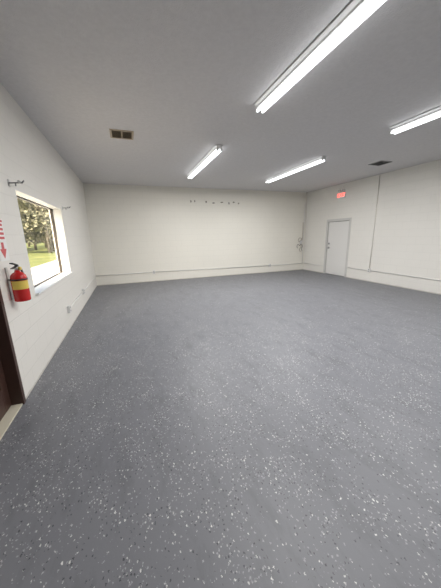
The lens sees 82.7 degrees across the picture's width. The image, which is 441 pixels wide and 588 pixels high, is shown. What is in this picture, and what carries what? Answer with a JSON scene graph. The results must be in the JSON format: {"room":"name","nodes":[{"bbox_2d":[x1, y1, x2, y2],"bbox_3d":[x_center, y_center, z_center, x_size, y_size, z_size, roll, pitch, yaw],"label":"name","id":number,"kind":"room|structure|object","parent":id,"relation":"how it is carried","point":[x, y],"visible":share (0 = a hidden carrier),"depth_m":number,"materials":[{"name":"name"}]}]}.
{"room":"empty commercial room","nodes":[
{"label":"empty commercial room","id":0,"kind":"room"},
{"bbox_2d":[0,83,96,398],"bbox_3d":[-2.243,-0.594,2.578,0.200,3.180,11.704,-6,14,-19],"label":"wall","id":1,"kind":"structure","parent":0,"point":[38,326],"depth_m":3.22,"materials":[{"name":"white paint"}]},
{"bbox_2d":[0,220,9,261],"bbox_3d":[-2.039,-0.500,2.330,0.004,0.380,0.190,-6,14,-19],"label":"fire extinguisher sign","id":2,"kind":"object","parent":1,"relation":"attached to","point":[4,254],"visible":1,"depth_m":2.36,"materials":[{"name":"white plastic"}]},
{"bbox_2d":[0,360,10,420],"bbox_3d":[-1.883,0.165,1.748,0.045,2.026,0.874,-6,14,-19],"label":"leaf","id":3,"kind":"object","parent":1,"relation":"attached to","point":[5,403],"visible":1,"depth_m":2.27,"materials":[{"name":"brown paint"}]},
{"bbox_2d":[0,288,25,404],"bbox_3d":[-1.871,0.147,1.748,0.212,2.100,0.980,-6,14,-19],"label":"frame","id":4,"kind":"object","parent":1,"relation":"attached to","point":[8,358],"visible":0.82,"depth_m":2.31,"materials":[{"name":"brown paint"}]},
{"bbox_2d":[7,179,23,185],"bbox_3d":[-2.140,-1.165,2.638,0.146,0.070,0.080,-6,14,-19],"label":"curtain rod bracket","id":5,"kind":"object","parent":1,"relation":"attached to","point":[18,181],"visible":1,"depth_m":2.61,"materials":[{"name":"silver metal"}]},
{"bbox_2d":[4,263,30,301],"bbox_3d":[-1.933,-0.119,2.409,0.155,0.378,0.153,7,15,31],"label":"fire extinguisher","id":6,"kind":"object","parent":1,"relation":"attached to","point":[19,284],"visible":1,"depth_m":2.38,"materials":[{"name":"red metal"}]},
{"bbox_2d":[16,195,62,287],"bbox_3d":[-2.741,-0.772,3.780,0.045,1.200,2.080,-6,14,-19],"label":"frame","id":7,"kind":"object","parent":1,"relation":"attached to","point":[18,197],"visible":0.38,"depth_m":4.62,"materials":[{"name":"brown metal"}]},
{"bbox_2d":[15,189,72,294],"bbox_3d":[-2.638,-0.783,3.816,0.175,1.200,2.080,-6,14,-19],"label":"window frame","id":8,"kind":"structure","parent":1,"relation":"attached to","point":[57,214],"depth_m":4.62,"materials":[{"name":"white paint"}]},
{"bbox_2d":[67,305,71,312],"bbox_3d":[-2.653,0.263,4.395,0.049,0.127,0.082,-6,14,-19],"label":"electrical outlet box","id":9,"kind":"object","parent":1,"relation":"attached to","point":[68,306],"visible":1,"depth_m":4.37,"materials":[{"name":"white metal"}]},
{"bbox_2d":[71,291,82,306],"bbox_3d":[-2.924,0.103,5.104,0.034,0.034,1.460,-6,14,-19],"label":"conduit","id":10,"kind":"object","parent":1,"relation":"attached to","point":[72,304],"visible":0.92,"depth_m":5.05,"materials":[{"name":"white metal"}]},
{"bbox_2d":[83,183,306,285],"bbox_3d":[-0.305,-2.242,9.417,8.640,3.180,0.200,-6,14,-19],"label":"wall","id":11,"kind":"structure","parent":0,"point":[133,228],"depth_m":9.02,"materials":[{"name":"white paint"}]},
{"bbox_2d":[97,272,151,275],"bbox_3d":[-3.239,-0.687,8.549,1.792,0.034,0.034,-6,14,-19],"label":"conduit","id":12,"kind":"object","parent":11,"relation":"attached to","point":[140,272],"visible":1,"depth_m":8.53,"materials":[{"name":"white metal"}]},
{"bbox_2d":[155,265,268,271],"bbox_3d":[-0.154,-0.985,9.628,4.590,0.077,0.034,-6,14,-19],"label":"conduit","id":13,"kind":"object","parent":11,"relation":"attached to","point":[261,265],"visible":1,"depth_m":9.54,"materials":[{"name":"white metal"}]},
{"bbox_2d":[302,203,305,262],"bbox_3d":[3.534,-2.541,10.647,0.034,2.470,0.034,-6,14,-19],"label":"conduit","id":14,"kind":"object","parent":11,"relation":"attached to","point":[305,203],"visible":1,"depth_m":10.65,"materials":[{"name":"white metal"}]},
{"bbox_2d":[0,270,440,587],"bbox_3d":[1.760,0.612,4.338,8.640,0.150,12.104,-6,14,-19],"label":"floor","id":15,"kind":"structure","parent":0,"point":[280,429],"depth_m":1.93,"materials":[{"name":"grey concrete"}]},
{"bbox_2d":[0,403,22,439],"bbox_3d":[-1.853,1.162,1.984,0.200,0.016,0.880,-6,14,-19],"label":"threshold","id":16,"kind":"object","parent":15,"relation":"on","point":[13,410],"visible":0.91,"depth_m":2.22,"materials":[{"name":"beige"}]},
{"bbox_2d":[0,0,440,192],"bbox_3d":[1.685,-2.654,3.573,8.640,0.200,12.104,-6,14,-19],"label":"ceiling","id":17,"kind":"structure","parent":0,"point":[187,77],"depth_m":2.81,"materials":[{"name":"grey paint"}]},
{"bbox_2d":[109,129,133,139],"bbox_3d":[-1.600,-2.584,4.067,0.360,0.015,0.360,-6,14,-19],"label":"ceiling air vent","id":18,"kind":"object","parent":17,"relation":"attached to","point":[114,133],"depth_m":4.05,"materials":[{"name":"metal"}]},
{"bbox_2d":[187,145,222,178],"bbox_3d":[-0.433,-2.965,5.767,0.160,0.101,2.440,-6,14,-19],"label":"fluorescent light fixture","id":19,"kind":"object","parent":17,"relation":"attached to","point":[212,153],"visible":1,"depth_m":5.33,"materials":[{"name":"white plastic"}]},
{"bbox_2d":[265,156,325,182],"bbox_3d":[1.844,-3.207,6.580,0.160,0.101,2.440,-6,14,-19],"label":"fluorescent light fixture","id":20,"kind":"object","parent":17,"relation":"attached to","point":[320,159],"visible":1,"depth_m":6.23,"materials":[{"name":"white plastic"}]},
{"bbox_2d":[254,0,385,113],"bbox_3d":[0.920,-2.142,2.126,0.160,0.101,2.440,-6,14,-19],"label":"fluorescent light fixture","id":21,"kind":"object","parent":17,"relation":"attached to","point":[355,9],"visible":1,"depth_m":2.17,"materials":[{"name":"white plastic"}]},
{"bbox_2d":[368,160,391,165],"bbox_3d":[3.898,-3.192,6.125,0.360,0.015,0.360,-6,14,-19],"label":"ceiling air vent","id":22,"kind":"object","parent":17,"relation":"attached to","point":[381,162],"depth_m":6.12,"materials":[{"name":"black metal"}]},
{"bbox_2d":[389,106,440,134],"bbox_3d":[3.197,-2.385,2.939,0.160,0.101,2.440,-6,14,-19],"label":"fluorescent light fixture","id":23,"kind":"object","parent":17,"relation":"attached to","point":[435,113],"visible":1,"depth_m":3.68,"materials":[{"name":"white plastic"}]},
{"bbox_2d":[303,159,440,294],"bbox_3d":[5.689,-1.423,5.338,0.200,3.180,11.704,-6,14,-19],"label":"wall","id":24,"kind":"structure","parent":0,"point":[407,229],"depth_m":7.26,"materials":[{"name":"white paint"}]},
{"bbox_2d":[325,221,348,275],"bbox_3d":[4.271,-1.656,9.171,0.045,1.917,0.950,-6,14,-19],"label":"leaf","id":25,"kind":"object","parent":24,"relation":"attached to","point":[338,231],"visible":0.84,"depth_m":9.14,"materials":[{"name":"white paint"}]},
{"bbox_2d":[323,218,351,276],"bbox_3d":[4.279,-1.697,9.166,0.135,2.030,1.120,-6,14,-19],"label":"frame","id":26,"kind":"object","parent":24,"relation":"attached to","point":[340,219],"visible":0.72,"depth_m":8.94,"materials":[{"name":"grey paint"}]},
{"bbox_2d":[337,186,345,198],"bbox_3d":[4.172,-3.549,8.616,0.091,0.470,0.329,-6,14,-19],"label":"exit sign","id":27,"kind":"object","parent":24,"relation":"attached to","point":[343,194],"visible":1,"depth_m":8.61,"materials":[{"name":"red plastic"}]},
{"bbox_2d":[369,176,379,267],"bbox_3d":[4.692,-2.159,7.635,0.034,2.750,0.034,-6,14,-19],"label":"conduit","id":28,"kind":"object","parent":24,"relation":"attached to","point":[379,176],"visible":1,"depth_m":7.62,"materials":[{"name":"white metal"}]},
{"bbox_2d":[370,270,440,280],"bbox_3d":[5.725,-0.132,5.262,0.034,0.049,5.805,-6,14,-19],"label":"conduit","id":29,"kind":"object","parent":24,"relation":"attached to","point":[370,270],"visible":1,"depth_m":6.89,"materials":[{"name":"white metal"}]},
{"label":"outside","id":30,"kind":"structure","parent":0,"visible":0},
{"bbox_2d":[26,243,56,267],"bbox_3d":[-92.801,-0.658,19.896,158.693,0.240,220.000,-6,14,-19],"label":"lawn","id":31,"kind":"structure","parent":30,"point":[40,256],"depth_m":27.28,"materials":[{"name":"green plant"}]},
{"bbox_2d":[17,198,32,215],"bbox_3d":[-24.500,-8.724,27.651,6.870,8.875,5.387,2,14,13],"label":"tree","id":32,"kind":"object","parent":31,"relation":"on","point":[25,205],"visible":0.09,"depth_m":27.95,"materials":[{"name":"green plant"}]},
{"bbox_2d":[20,210,45,249],"bbox_3d":[-32.142,-11.843,42.644,5.910,8.446,6.580,-6,14,-20],"label":"tree","id":33,"kind":"object","parent":31,"relation":"on","point":[43,235],"visible":0.06,"depth_m":42.91,"materials":[{"name":"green plant"}]},
{"bbox_2d":[19,203,52,252],"bbox_3d":[-21.461,-10.000,30.607,6.335,9.875,6.099,-12,17,-37],"label":"tree","id":34,"kind":"object","parent":31,"relation":"on","point":[33,220],"visible":0.27,"depth_m":30.12,"materials":[{"name":"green plant"}]},
{"bbox_2d":[28,206,54,250],"bbox_3d":[-24.398,-10.703,36.300,6.793,8.776,5.326,-13,17,-41],"label":"tree","id":35,"kind":"object","parent":31,"relation":"on","point":[36,209],"visible":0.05,"depth_m":36.78,"materials":[{"name":"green plant"}]},
{"bbox_2d":[31,260,58,284],"bbox_3d":[-3.890,1.560,1.088,4.292,0.060,44.000,-6,14,-19],"label":"paving","id":36,"kind":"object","parent":31,"relation":"on","point":[40,273],"visible":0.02,"depth_m":13.20,"materials":[{"name":"concrete"}]}
]}

